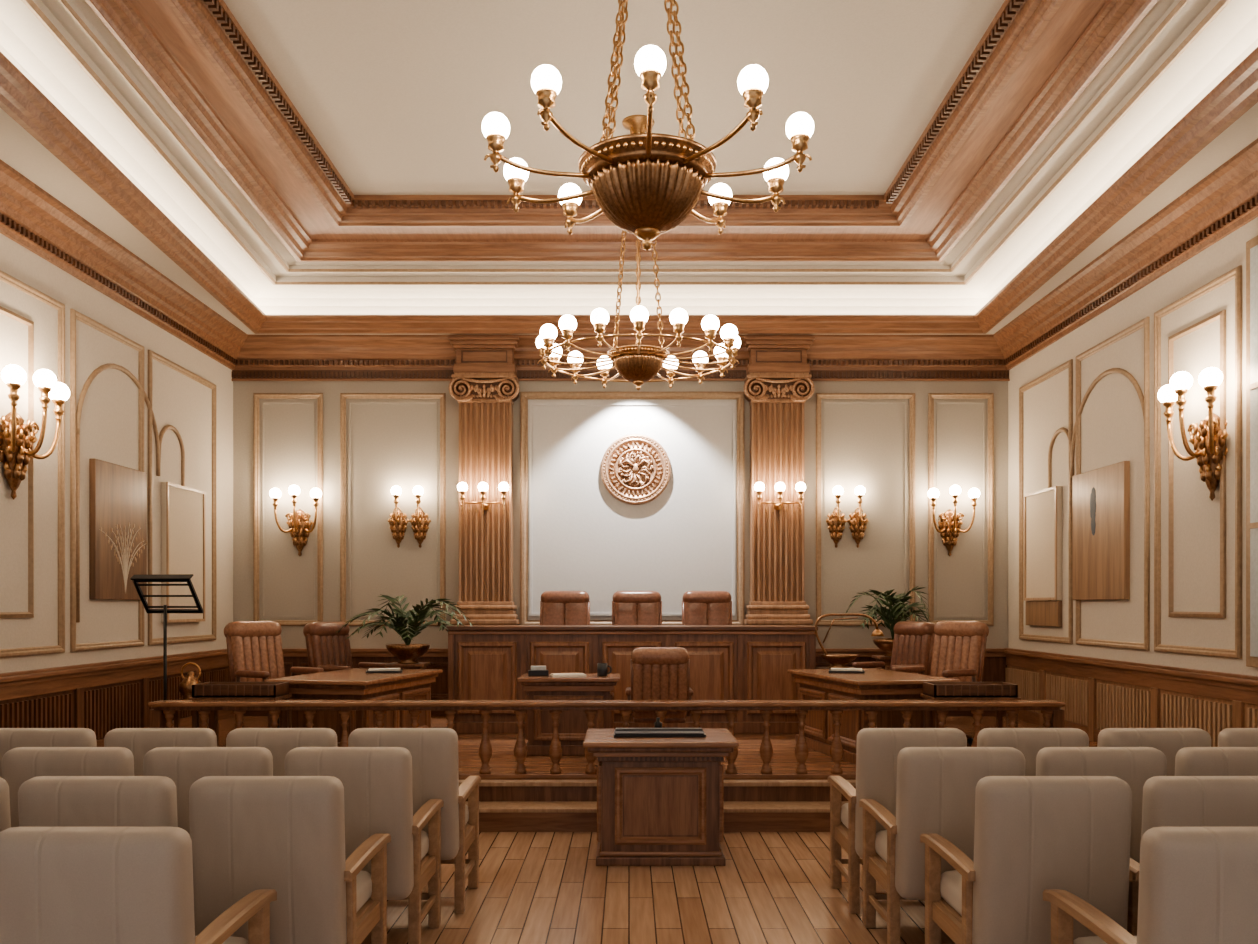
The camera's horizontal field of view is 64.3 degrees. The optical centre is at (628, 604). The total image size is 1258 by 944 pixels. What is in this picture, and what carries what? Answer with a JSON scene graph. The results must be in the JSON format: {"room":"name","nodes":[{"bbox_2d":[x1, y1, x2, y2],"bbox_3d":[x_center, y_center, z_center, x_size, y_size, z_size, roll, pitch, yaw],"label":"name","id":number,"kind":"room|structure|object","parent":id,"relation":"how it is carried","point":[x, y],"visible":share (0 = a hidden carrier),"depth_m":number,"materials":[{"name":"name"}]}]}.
{"room":"courtroom","nodes":[
{"label":"courtroom","id":0,"kind":"room"},
{"bbox_2d":[0,233,232,672],"bbox_3d":[-4.810,-1.300,5.050,0.120,5.900,14.100,0,0,0],"label":"wall","id":1,"kind":"structure","parent":0,"point":[109,422],"depth_m":8.85,"materials":[{"name":"paint"}]},
{"bbox_2d":[0,365,69,499],"bbox_3d":[-4.630,-1.306,7.660,0.466,0.999,0.732,0,0,0],"label":"wall sconce","id":2,"kind":"object","parent":1,"relation":"attached to","point":[16,445],"visible":1,"depth_m":7.61,"materials":[{"name":"gold metal"}]},
{"bbox_2d":[0,270,216,657],"bbox_3d":[-4.743,-1.060,7.225,0.050,2.920,8.450,0,0,0],"label":"trim","id":3,"kind":"structure","parent":1,"relation":"attached to","point":[75,416],"depth_m":8.51,"materials":[{"name":"beige wood"}]},
{"bbox_2d":[0,649,234,746],"bbox_3d":[-4.710,1.083,5.000,0.080,1.135,14.000,0,0,0],"label":"trim","id":4,"kind":"structure","parent":1,"relation":"attached to","point":[101,697],"depth_m":8.93,"materials":[{"name":"brown wood"}]},
{"bbox_2d":[89,459,146,599],"bbox_3d":[-4.720,-0.670,9.276,0.060,1.240,0.953,0,0,0],"label":"wall art panel","id":5,"kind":"object","parent":1,"relation":"attached to","point":[117,493],"visible":0.99,"depth_m":9.14,"materials":[{"name":"brown wood"}]},
{"bbox_2d":[161,482,204,622],"bbox_3d":[-4.715,-0.535,10.600,0.069,1.430,0.900,0,0,0],"label":"framed canvas","id":6,"kind":"object","parent":1,"relation":"attached to","point":[182,507],"visible":0.91,"depth_m":10.49,"materials":[{"name":"beige fabric"}]},
{"bbox_2d":[233,381,1007,647],"bbox_3d":[-0.100,-1.300,12.060,9.300,5.900,0.120,0,0,0],"label":"wall","id":7,"kind":"structure","parent":0,"point":[393,444],"depth_m":12.00,"materials":[{"name":"paint"}]},
{"bbox_2d":[270,485,321,555],"bbox_3d":[-3.940,-0.997,11.900,0.610,0.833,0.388,0,0,0],"label":"wall sconce","id":8,"kind":"object","parent":7,"relation":"attached to","point":[299,525],"visible":1,"depth_m":11.87,"materials":[{"name":"gold metal"}]},
{"bbox_2d":[388,486,409,547],"bbox_3d":[-2.749,-1.048,11.954,0.247,0.731,0.263,0,0,-35],"label":"wall sconce","id":9,"kind":"object","parent":7,"relation":"attached to","point":[398,523],"visible":1,"depth_m":11.91,"materials":[{"name":"gold metal"}]},
{"bbox_2d":[409,486,430,547],"bbox_3d":[-2.489,-1.048,11.954,0.247,0.731,0.263,0,0,-35],"label":"wall sconce","id":10,"kind":"object","parent":7,"relation":"attached to","point":[419,523],"visible":1,"depth_m":11.91,"materials":[{"name":"gold metal"}]},
{"bbox_2d":[232,370,1009,380],"bbox_3d":[-0.100,-2.745,11.975,9.300,0.130,0.050,0,0,0],"label":"trim","id":11,"kind":"structure","parent":7,"relation":"attached to","point":[237,375],"depth_m":11.96,"materials":[{"name":"brown wood"}]},
{"bbox_2d":[253,393,993,625],"bbox_3d":[-0.065,-1.145,11.984,8.870,2.790,0.032,0,0,0],"label":"trim","id":12,"kind":"structure","parent":7,"relation":"attached to","point":[256,396],"depth_m":11.98,"materials":[{"name":"beige wood"}]},
{"bbox_2d":[244,648,1006,715],"bbox_3d":[-0.100,0.925,11.957,9.300,0.810,0.085,0,0,0],"label":"wainscoting","id":13,"kind":"structure","parent":7,"relation":"attached to","point":[995,665],"depth_m":11.96,"materials":[{"name":"brown wood"}]},
{"bbox_2d":[520,392,743,624],"bbox_3d":[0.040,-1.140,11.970,2.680,2.820,0.060,0,0,0],"label":"wall panel","id":14,"kind":"object","parent":7,"relation":"attached to","point":[575,535],"depth_m":11.97,"materials":[{"name":"white paint"}]},
{"bbox_2d":[601,434,670,504],"bbox_3d":[0.080,-1.620,11.922,0.840,0.840,0.095,0,0,0],"label":"seal","id":15,"kind":"object","parent":7,"relation":"attached to","point":[635,468],"visible":1,"depth_m":11.91,"materials":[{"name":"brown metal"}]},
{"bbox_2d":[826,486,846,547],"bbox_3d":[2.491,-1.048,11.954,0.247,0.731,0.263,0,0,-35],"label":"wall sconce","id":16,"kind":"object","parent":7,"relation":"attached to","point":[835,522],"visible":1,"depth_m":11.91,"materials":[{"name":"gold metal"}]},
{"bbox_2d":[847,486,868,547],"bbox_3d":[2.751,-1.048,11.954,0.247,0.731,0.263,0,0,-35],"label":"wall sconce","id":17,"kind":"object","parent":7,"relation":"attached to","point":[858,522],"visible":1,"depth_m":11.91,"materials":[{"name":"gold metal"}]},
{"bbox_2d":[928,485,979,555],"bbox_3d":[3.840,-0.997,11.900,0.610,0.833,0.388,0,0,0],"label":"wall sconce","id":18,"kind":"object","parent":7,"relation":"attached to","point":[949,526],"visible":1,"depth_m":11.88,"materials":[{"name":"gold metal"}]},
{"bbox_2d":[0,0,1257,334],"bbox_3d":[-0.100,-3.695,5.050,9.500,1.110,14.100,0,0,0],"label":"ceiling","id":19,"kind":"structure","parent":0,"point":[293,167],"depth_m":8.29,"materials":[{"name":"paint"}]},
{"bbox_2d":[536,115,740,390],"bbox_3d":[0.080,-2.961,8.500,1.744,2.278,1.744,0,0,0],"label":"chandelier","id":20,"kind":"object","parent":19,"relation":"hanging from","point":[638,363],"visible":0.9,"depth_m":8.37,"materials":[{"name":"gold metal"}]},
{"bbox_2d":[482,0,813,250],"bbox_3d":[0.100,-3.024,5.429,1.761,2.152,1.668,0,0,0],"label":"chandelier","id":21,"kind":"object","parent":19,"relation":"hanging from","point":[647,184],"visible":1,"depth_m":5.29,"materials":[{"name":"gold metal"}]},
{"bbox_2d":[361,832,954,943],"bbox_3d":[-0.100,1.700,5.050,9.500,0.100,14.100,0,0,0],"label":"floor","id":22,"kind":"structure","parent":0,"point":[534,887],"depth_m":5.58,"materials":[{"name":"brown wood"}]},
{"bbox_2d":[0,777,10,831],"bbox_3d":[-2.650,1.150,4.075,0.636,0.999,0.731,0,0,0],"label":"upholstered armchair","id":23,"kind":"object","parent":22,"relation":"on","point":[5,822],"visible":0.16,"depth_m":3.79,"materials":[{"name":"beige fabric"}]},
{"bbox_2d":[0,728,96,777],"bbox_3d":[-3.110,1.150,5.565,0.636,0.999,0.731,0,0,0],"label":"upholstered armchair","id":24,"kind":"object","parent":22,"relation":"on","point":[10,738],"visible":0.15,"depth_m":5.21,"materials":[{"name":"beige fabric"}]},
{"bbox_2d":[2,747,133,826],"bbox_3d":[-2.560,1.150,4.855,0.636,0.999,0.731,0,0,0],"label":"upholstered armchair","id":25,"kind":"object","parent":22,"relation":"on","point":[19,764],"visible":0.2,"depth_m":4.50,"materials":[{"name":"beige fabric"}]},
{"bbox_2d":[18,776,177,826],"bbox_3d":[-2.010,1.150,4.075,0.636,0.999,0.731,0,0,0],"label":"upholstered armchair","id":26,"kind":"object","parent":22,"relation":"on","point":[43,801],"visible":0.34,"depth_m":3.71,"materials":[{"name":"beige fabric"}]},
{"bbox_2d":[0,827,276,943],"bbox_3d":[-1.570,1.150,3.205,0.636,0.999,0.731,0,0,0],"label":"upholstered armchair","id":27,"kind":"object","parent":22,"relation":"on","point":[59,885],"visible":1,"depth_m":2.85,"materials":[{"name":"beige fabric"}]},
{"bbox_2d":[104,728,216,775],"bbox_3d":[-2.470,1.150,5.565,0.636,0.999,0.731,0,0,0],"label":"upholstered armchair","id":28,"kind":"object","parent":22,"relation":"on","point":[139,741],"visible":0.22,"depth_m":5.21,"materials":[{"name":"beige fabric"}]},
{"bbox_2d":[143,747,272,834],"bbox_3d":[-1.920,1.150,4.855,0.636,0.999,0.731,0,0,0],"label":"upholstered armchair","id":29,"kind":"object","parent":22,"relation":"on","point":[184,766],"visible":0.21,"depth_m":4.50,"materials":[{"name":"beige fabric"}]},
{"bbox_2d":[226,728,337,775],"bbox_3d":[-1.830,1.150,5.565,0.636,0.999,0.731,0,0,0],"label":"upholstered armchair","id":30,"kind":"object","parent":22,"relation":"on","point":[279,741],"visible":0.18,"depth_m":5.21,"materials":[{"name":"beige fabric"}]},
{"bbox_2d":[189,776,390,943],"bbox_3d":[-1.370,1.150,4.075,0.636,0.999,0.731,0,0,0],"label":"upholstered armchair","id":31,"kind":"object","parent":22,"relation":"on","point":[284,834],"visible":0.8,"depth_m":3.73,"materials":[{"name":"beige fabric"}]},
{"bbox_2d":[284,747,443,943],"bbox_3d":[-1.280,1.150,4.855,0.636,0.999,0.731,0,0,0],"label":"upholstered armchair","id":32,"kind":"object","parent":22,"relation":"on","point":[376,781],"visible":0.56,"depth_m":4.52,"materials":[{"name":"beige fabric"}]},
{"bbox_2d":[348,728,480,913],"bbox_3d":[-1.190,1.150,5.565,0.636,0.999,0.731,0,0,0],"label":"upholstered armchair","id":33,"kind":"object","parent":22,"relation":"on","point":[434,751],"visible":0.53,"depth_m":5.23,"materials":[{"name":"beige fabric"}]},
{"bbox_2d":[207,716,1097,831],"bbox_3d":[-0.100,1.488,9.620,9.300,0.323,4.760,0,0,0],"label":"stepped platform","id":34,"kind":"object","parent":22,"relation":"on","point":[505,805],"visible":0.02,"depth_m":7.51,"materials":[{"name":"brown wood"}]},
{"bbox_2d":[130,574,203,699],"bbox_3d":[-3.766,0.539,8.106,0.520,1.574,0.366,0,0,9],"label":"music stand","id":35,"kind":"object","parent":34,"relation":"on","point":[157,577],"visible":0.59,"depth_m":8.14,"materials":[{"name":"black metal"}]},
{"bbox_2d":[174,710,218,746],"bbox_3d":[-4.050,1.110,9.200,0.440,0.440,0.400,0,0,0],"label":"side table","id":36,"kind":"object","parent":34,"relation":"on","point":[177,714],"visible":0.07,"depth_m":9.34,"materials":[{"name":"brown wood"}]},
{"bbox_2d":[179,662,200,699],"bbox_3d":[-4.030,0.708,9.200,0.200,0.365,0.200,0,0,0],"label":"brass lantern","id":37,"kind":"object","parent":36,"relation":"on","point":[185,687],"visible":0.79,"depth_m":9.14,"materials":[{"name":"gold metal"}]},
{"bbox_2d":[188,694,291,732],"bbox_3d":[-3.120,1.030,8.050,0.680,0.600,0.400,0,0,0],"label":"side table","id":38,"kind":"object","parent":34,"relation":"on","point":[285,713],"visible":0.43,"depth_m":7.89,"materials":[{"name":"brown wood"}]},
{"bbox_2d":[192,682,288,696],"bbox_3d":[-3.120,0.680,8.047,0.660,0.099,0.314,0,0,0],"label":"document tray","id":39,"kind":"object","parent":38,"relation":"on","point":[207,689],"visible":1,"depth_m":7.90,"materials":[{"name":"brown wood"}]},
{"bbox_2d":[224,621,323,727],"bbox_3d":[-3.349,0.741,9.418,0.789,1.177,0.700,0,0,32],"label":"leather office chair","id":40,"kind":"object","parent":34,"relation":"on","point":[254,648],"visible":0.59,"depth_m":9.45,"materials":[{"name":"brown leather"}]},
{"bbox_2d":[303,621,388,671],"bbox_3d":[-2.930,0.752,10.415,0.774,1.155,0.686,0,0,26],"label":"leather office chair","id":41,"kind":"object","parent":34,"relation":"on","point":[329,650],"visible":0.45,"depth_m":10.42,"materials":[{"name":"brown leather"}]},
{"bbox_2d":[264,668,442,746],"bbox_3d":[-2.415,0.975,8.975,0.930,0.710,1.550,0,0,13],"label":"table","id":42,"kind":"object","parent":34,"relation":"on","point":[354,683],"visible":0.52,"depth_m":8.39,"materials":[{"name":"brown wood"}]},
{"bbox_2d":[366,668,402,672],"bbox_3d":[-2.250,0.603,9.200,0.320,0.035,0.240,0,0,-11],"label":"document folder","id":43,"kind":"object","parent":42,"relation":"on","point":[370,670],"visible":1,"depth_m":9.10,"materials":[{"name":"white paper"}]},
{"bbox_2d":[384,662,430,668],"bbox_3d":[-2.320,0.970,10.500,0.400,0.720,0.400,0,0,0],"label":"plant stand","id":44,"kind":"object","parent":34,"relation":"on","point":[420,665],"visible":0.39,"depth_m":10.34,"materials":[{"name":"brown wood"}]},
{"bbox_2d":[336,594,471,663],"bbox_3d":[-2.330,0.248,10.432,1.363,0.724,1.202,0,0,-23],"label":"potted palm","id":45,"kind":"object","parent":44,"relation":"on","point":[407,653],"visible":0.98,"depth_m":10.39,"materials":[{"name":"green plant"}]},
{"bbox_2d":[448,336,519,624],"bbox_3d":[-1.700,-0.905,11.830,0.833,4.470,0.340,0,0,0],"label":"pilaster","id":46,"kind":"object","parent":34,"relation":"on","point":[484,383],"visible":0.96,"depth_m":11.80,"materials":[{"name":"brown wood"}]},
{"bbox_2d":[457,482,508,514],"bbox_3d":[-1.700,-1.241,11.696,0.598,0.382,0.208,0,0,0],"label":"wall sconce","id":47,"kind":"object","parent":46,"relation":"attached to","point":[462,487],"visible":1,"depth_m":11.63,"materials":[{"name":"gold metal"}]},
{"bbox_2d":[517,674,619,755],"bbox_3d":[-0.530,0.985,9.050,0.900,0.690,0.600,0,0,0],"label":"desk","id":48,"kind":"object","parent":34,"relation":"on","point":[572,729],"visible":0.77,"depth_m":8.82,"materials":[{"name":"brown wood"}]},
{"bbox_2d":[528,666,547,675],"bbox_3d":[-0.820,0.595,9.050,0.180,0.090,0.120,0,0,-6],"label":"desk phone","id":49,"kind":"object","parent":48,"relation":"on","point":[535,670],"visible":1,"depth_m":9.00,"materials":[{"name":"black plastic"}]},
{"bbox_2d":[550,673,585,676],"bbox_3d":[-0.551,0.630,9.005,0.300,0.020,0.230,0,0,-11],"label":"paper stack","id":50,"kind":"object","parent":48,"relation":"on","point":[551,674],"visible":1,"depth_m":8.92,"materials":[{"name":"white paper"}]},
{"bbox_2d":[597,663,611,675],"bbox_3d":[-0.228,0.583,9.007,0.120,0.115,0.092,0,0,-30],"label":"coffee mug","id":51,"kind":"object","parent":48,"relation":"on","point":[601,667],"visible":1,"depth_m":8.96,"materials":[{"name":"black ceramic"}]},
{"bbox_2d":[148,700,1064,778],"bbox_3d":[-0.170,1.035,7.700,7.010,0.590,0.200,0,0,0],"label":"railing","id":52,"kind":"object","parent":34,"relation":"on","point":[162,715],"visible":0.59,"depth_m":7.65,"materials":[{"name":"brown wood"}]},
{"bbox_2d":[446,625,817,733],"bbox_3d":[0.030,0.775,10.645,3.840,1.110,0.710,0,0,0],"label":"bench","id":53,"kind":"object","parent":34,"relation":"on","point":[728,662],"visible":0.6,"depth_m":10.32,"materials":[{"name":"brown wood"}]},
{"bbox_2d":[625,647,692,722],"bbox_3d":[0.260,0.841,8.592,0.581,0.977,0.655,0,0,0],"label":"leather office chair","id":54,"kind":"object","parent":34,"relation":"on","point":[657,673],"visible":0.68,"depth_m":8.33,"materials":[{"name":"brown leather"}]},
{"bbox_2d":[744,336,814,624],"bbox_3d":[1.760,-0.905,11.830,0.833,4.470,0.340,0,0,0],"label":"pilaster","id":55,"kind":"object","parent":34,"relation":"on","point":[778,382],"visible":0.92,"depth_m":11.80,"materials":[{"name":"brown wood"}]},
{"bbox_2d":[754,482,805,514],"bbox_3d":[1.760,-1.241,11.696,0.598,0.382,0.208,0,0,0],"label":"wall sconce","id":56,"kind":"object","parent":55,"relation":"attached to","point":[759,487],"visible":1,"depth_m":11.63,"materials":[{"name":"gold metal"}]},
{"bbox_2d":[816,667,854,668],"bbox_3d":[2.160,0.990,10.300,0.400,0.680,0.400,0,0,0],"label":"plant stand","id":57,"kind":"object","parent":34,"relation":"on","point":[816,667],"visible":0.03,"depth_m":10.40,"materials":[{"name":"brown wood"}]},
{"bbox_2d":[815,613,883,667],"bbox_3d":[2.270,0.368,10.300,0.720,0.564,0.400,0,0,0],"label":"lamp","id":58,"kind":"object","parent":57,"relation":"on","point":[837,660],"visible":0.97,"depth_m":10.28,"materials":[{"name":"gold metal"}]},
{"bbox_2d":[787,668,959,764],"bbox_3d":[2.140,0.975,8.975,0.920,0.710,1.550,0,0,-13],"label":"table","id":59,"kind":"object","parent":34,"relation":"on","point":[814,684],"visible":0.61,"depth_m":8.49,"materials":[{"name":"brown wood"}]},
{"bbox_2d":[829,668,864,672],"bbox_3d":[2.000,0.603,9.200,0.320,0.035,0.240,0,0,11],"label":"document folder","id":60,"kind":"object","parent":59,"relation":"on","point":[832,670],"visible":1,"depth_m":9.10,"materials":[{"name":"white paper"}]},
{"bbox_2d":[872,655,890,669],"bbox_3d":[3.000,0.955,11.350,0.400,0.750,0.400,0,0,0],"label":"plant stand","id":61,"kind":"object","parent":34,"relation":"on","point":[887,659],"visible":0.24,"depth_m":11.19,"materials":[{"name":"brown wood"}]},
{"bbox_2d":[841,586,930,655],"bbox_3d":[2.957,0.180,11.321,0.942,0.799,1.026,0,0,-25],"label":"potted palm","id":62,"kind":"object","parent":61,"relation":"on","point":[897,610],"visible":0.84,"depth_m":11.24,"materials":[{"name":"green plant"}]},
{"bbox_2d":[852,621,934,675],"bbox_3d":[2.810,0.752,10.565,0.774,1.155,0.686,0,0,-26],"label":"leather office chair","id":63,"kind":"object","parent":34,"relation":"on","point":[913,641],"visible":0.55,"depth_m":10.59,"materials":[{"name":"brown leather"}]},
{"bbox_2d":[891,620,988,744],"bbox_3d":[2.979,0.741,9.568,0.788,1.177,0.700,0,0,-32],"label":"leather office chair","id":64,"kind":"object","parent":34,"relation":"on","point":[959,647],"visible":0.56,"depth_m":9.59,"materials":[{"name":"brown leather"}]},
{"bbox_2d":[920,694,1020,727],"bbox_3d":[2.740,1.030,8.050,0.680,0.600,0.400,0,0,0],"label":"side table","id":65,"kind":"object","parent":34,"relation":"on","point":[999,713],"visible":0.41,"depth_m":7.89,"materials":[{"name":"brown wood"}]},
{"bbox_2d":[923,682,1017,696],"bbox_3d":[2.740,0.680,8.047,0.660,0.099,0.314,0,0,0],"label":"document tray","id":66,"kind":"object","parent":65,"relation":"on","point":[933,689],"visible":1,"depth_m":7.90,"materials":[{"name":"brown wood"}]},
{"bbox_3d":[0.030,1.180,11.295,3.700,0.300,0.650,0,0,0],"label":"bench riser","id":67,"kind":"object","parent":34,"relation":"on","visible":0},
{"bbox_2d":[540,591,589,624],"bbox_3d":[-0.730,0.433,11.158,0.673,1.193,0.768,0,0,0],"label":"chair","id":68,"kind":"object","parent":67,"relation":"on","point":[556,607],"visible":0.29,"depth_m":11.34,"materials":[{"name":"leather"}]},
{"bbox_2d":[612,591,661,624],"bbox_3d":[0.090,0.433,11.158,0.673,1.193,0.768,0,0,0],"label":"chair","id":69,"kind":"object","parent":67,"relation":"on","point":[628,607],"visible":0.27,"depth_m":11.34,"materials":[{"name":"leather"}]},
{"bbox_2d":[682,591,731,624],"bbox_3d":[0.890,0.433,11.158,0.673,1.193,0.768,0,0,0],"label":"chair","id":70,"kind":"object","parent":67,"relation":"on","point":[698,607],"visible":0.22,"depth_m":11.34,"materials":[{"name":"leather"}]},
{"bbox_2d":[583,728,738,865],"bbox_3d":[0.200,1.255,6.620,0.980,0.790,0.720,0,0,0],"label":"lectern","id":71,"kind":"object","parent":22,"relation":"on","point":[660,800],"visible":0.98,"depth_m":6.34,"materials":[{"name":"brown wood"}]},
{"bbox_2d":[654,718,661,727],"bbox_3d":[0.200,0.818,6.870,0.056,0.085,0.056,0,0,0],"label":"ink bottle","id":72,"kind":"object","parent":71,"relation":"on","point":[657,724],"visible":0.87,"depth_m":6.85,"materials":[{"name":"black glass"}]},
{"bbox_2d":[614,728,705,736],"bbox_3d":[0.200,0.843,6.620,0.600,0.034,0.260,0,0,0],"label":"console","id":73,"kind":"object","parent":71,"relation":"on","point":[618,732],"visible":1,"depth_m":6.54,"materials":[{"name":"plastic"}]},
{"bbox_2d":[827,728,966,913],"bbox_3d":[1.490,1.150,5.565,0.636,0.999,0.731,0,0,0],"label":"upholstered armchair","id":74,"kind":"object","parent":22,"relation":"on","point":[877,749],"visible":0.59,"depth_m":5.24,"materials":[{"name":"beige fabric"}]},
{"bbox_2d":[859,747,1024,943],"bbox_3d":[1.515,1.150,4.855,0.636,0.999,0.731,0,0,0],"label":"upholstered armchair","id":75,"kind":"object","parent":22,"relation":"on","point":[936,786],"visible":0.55,"depth_m":4.52,"materials":[{"name":"beige fabric"}]},
{"bbox_2d":[920,776,1131,943],"bbox_3d":[1.605,1.150,4.075,0.636,0.999,0.731,0,0,0],"label":"upholstered armchair","id":76,"kind":"object","parent":22,"relation":"on","point":[1033,835],"visible":0.9,"depth_m":3.73,"materials":[{"name":"beige fabric"}]},
{"bbox_2d":[977,728,1088,775],"bbox_3d":[2.130,1.150,5.565,0.636,0.999,0.731,0,0,0],"label":"upholstered armchair","id":77,"kind":"object","parent":22,"relation":"on","point":[1029,741],"visible":0.19,"depth_m":5.21,"materials":[{"name":"beige fabric"}]},
{"bbox_2d":[1036,747,1166,863],"bbox_3d":[2.155,1.150,4.855,0.636,0.999,0.731,0,0,0],"label":"upholstered armchair","id":78,"kind":"object","parent":22,"relation":"on","point":[1135,766],"visible":0.13,"depth_m":4.50,"materials":[{"name":"beige fabric"}]},
{"bbox_2d":[1043,827,1257,943],"bbox_3d":[1.790,1.150,3.205,0.636,0.999,0.731,0,0,0],"label":"upholstered armchair","id":79,"kind":"object","parent":22,"relation":"on","point":[1198,885],"visible":1,"depth_m":2.85,"materials":[{"name":"beige fabric"}]},
{"bbox_2d":[1097,728,1210,775],"bbox_3d":[2.770,1.150,5.565,0.636,0.999,0.731,0,0,0],"label":"upholstered armchair","id":80,"kind":"object","parent":22,"relation":"on","point":[1169,741],"visible":0.2,"depth_m":5.21,"materials":[{"name":"beige fabric"}]},
{"bbox_2d":[1127,776,1257,935],"bbox_3d":[2.245,1.150,4.075,0.636,0.999,0.731,0,0,0],"label":"upholstered armchair","id":81,"kind":"object","parent":22,"relation":"on","point":[1168,801],"visible":0.28,"depth_m":3.72,"materials":[{"name":"beige fabric"}]},
{"bbox_2d":[1175,747,1257,775],"bbox_3d":[2.795,1.150,4.855,0.636,0.999,0.731,0,0,0],"label":"upholstered armchair","id":82,"kind":"object","parent":22,"relation":"on","point":[1189,761],"visible":0.22,"depth_m":4.50,"materials":[{"name":"beige fabric"}]},
{"bbox_2d":[1218,728,1257,746],"bbox_3d":[3.410,1.150,5.565,0.636,0.999,0.731,0,0,0],"label":"upholstered armchair","id":83,"kind":"object","parent":22,"relation":"on","point":[1228,737],"visible":0.13,"depth_m":5.22,"materials":[{"name":"beige fabric"}]},
{"bbox_2d":[1008,217,1257,675],"bbox_3d":[4.610,-1.300,5.050,0.120,5.900,14.100,0,0,0],"label":"wall","id":84,"kind":"structure","parent":0,"point":[1112,421],"depth_m":8.83,"materials":[{"name":"paint"}]},
{"bbox_2d":[0,138,1257,369],"bbox_3d":[-0.090,-2.995,5.000,9.320,0.370,14.000,0,0,0],"label":"trim","id":85,"kind":"structure","parent":84,"relation":"attached to","point":[1225,200],"depth_m":9.97,"materials":[{"name":"brown wood"}]},
{"bbox_2d":[1024,486,1061,600],"bbox_3d":[4.516,-0.650,10.925,0.069,1.200,0.850,0,0,0],"label":"framed canvas","id":86,"kind":"object","parent":84,"relation":"attached to","point":[1042,508],"visible":1,"depth_m":10.87,"materials":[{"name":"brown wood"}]},
{"bbox_2d":[1026,601,1061,626],"bbox_3d":[4.525,0.092,10.925,0.050,0.275,0.850,0,0,0],"label":"wall plaque","id":87,"kind":"object","parent":84,"relation":"attached to","point":[1038,613],"visible":1,"depth_m":10.83,"materials":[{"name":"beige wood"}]},
{"bbox_2d":[1072,461,1129,599],"bbox_3d":[4.521,-0.680,9.610,0.057,1.260,1.060,0,0,0],"label":"wall art panel","id":88,"kind":"object","parent":84,"relation":"attached to","point":[1100,496],"visible":1,"depth_m":9.53,"materials":[{"name":"beige wood"}]},
{"bbox_2d":[1019,265,1241,658],"bbox_3d":[4.543,-1.060,7.300,0.050,2.920,8.600,0,0,0],"label":"trim","id":89,"kind":"structure","parent":84,"relation":"attached to","point":[1074,435],"depth_m":8.57,"materials":[{"name":"beige wood"}]},
{"bbox_2d":[1003,648,1257,746],"bbox_3d":[4.510,1.083,5.000,0.080,1.135,14.000,0,0,0],"label":"wainscoting","id":90,"kind":"structure","parent":84,"relation":"attached to","point":[1098,694],"depth_m":9.01,"materials":[{"name":"brown wood"}]},
{"bbox_2d":[1158,367,1228,500],"bbox_3d":[4.430,-1.306,7.740,0.466,0.999,0.732,0,0,0],"label":"wall sconce","id":91,"kind":"object","parent":84,"relation":"attached to","point":[1209,441],"visible":1,"depth_m":7.69,"materials":[{"name":"gold metal"}]},
{"bbox_2d":[1246,235,1257,667],"bbox_3d":[4.513,-1.100,6.700,0.075,3.100,1.200,0,0,0],"label":"wall panel","id":92,"kind":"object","parent":84,"relation":"in","point":[1251,245],"depth_m":7.22,"materials":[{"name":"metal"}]}
]}

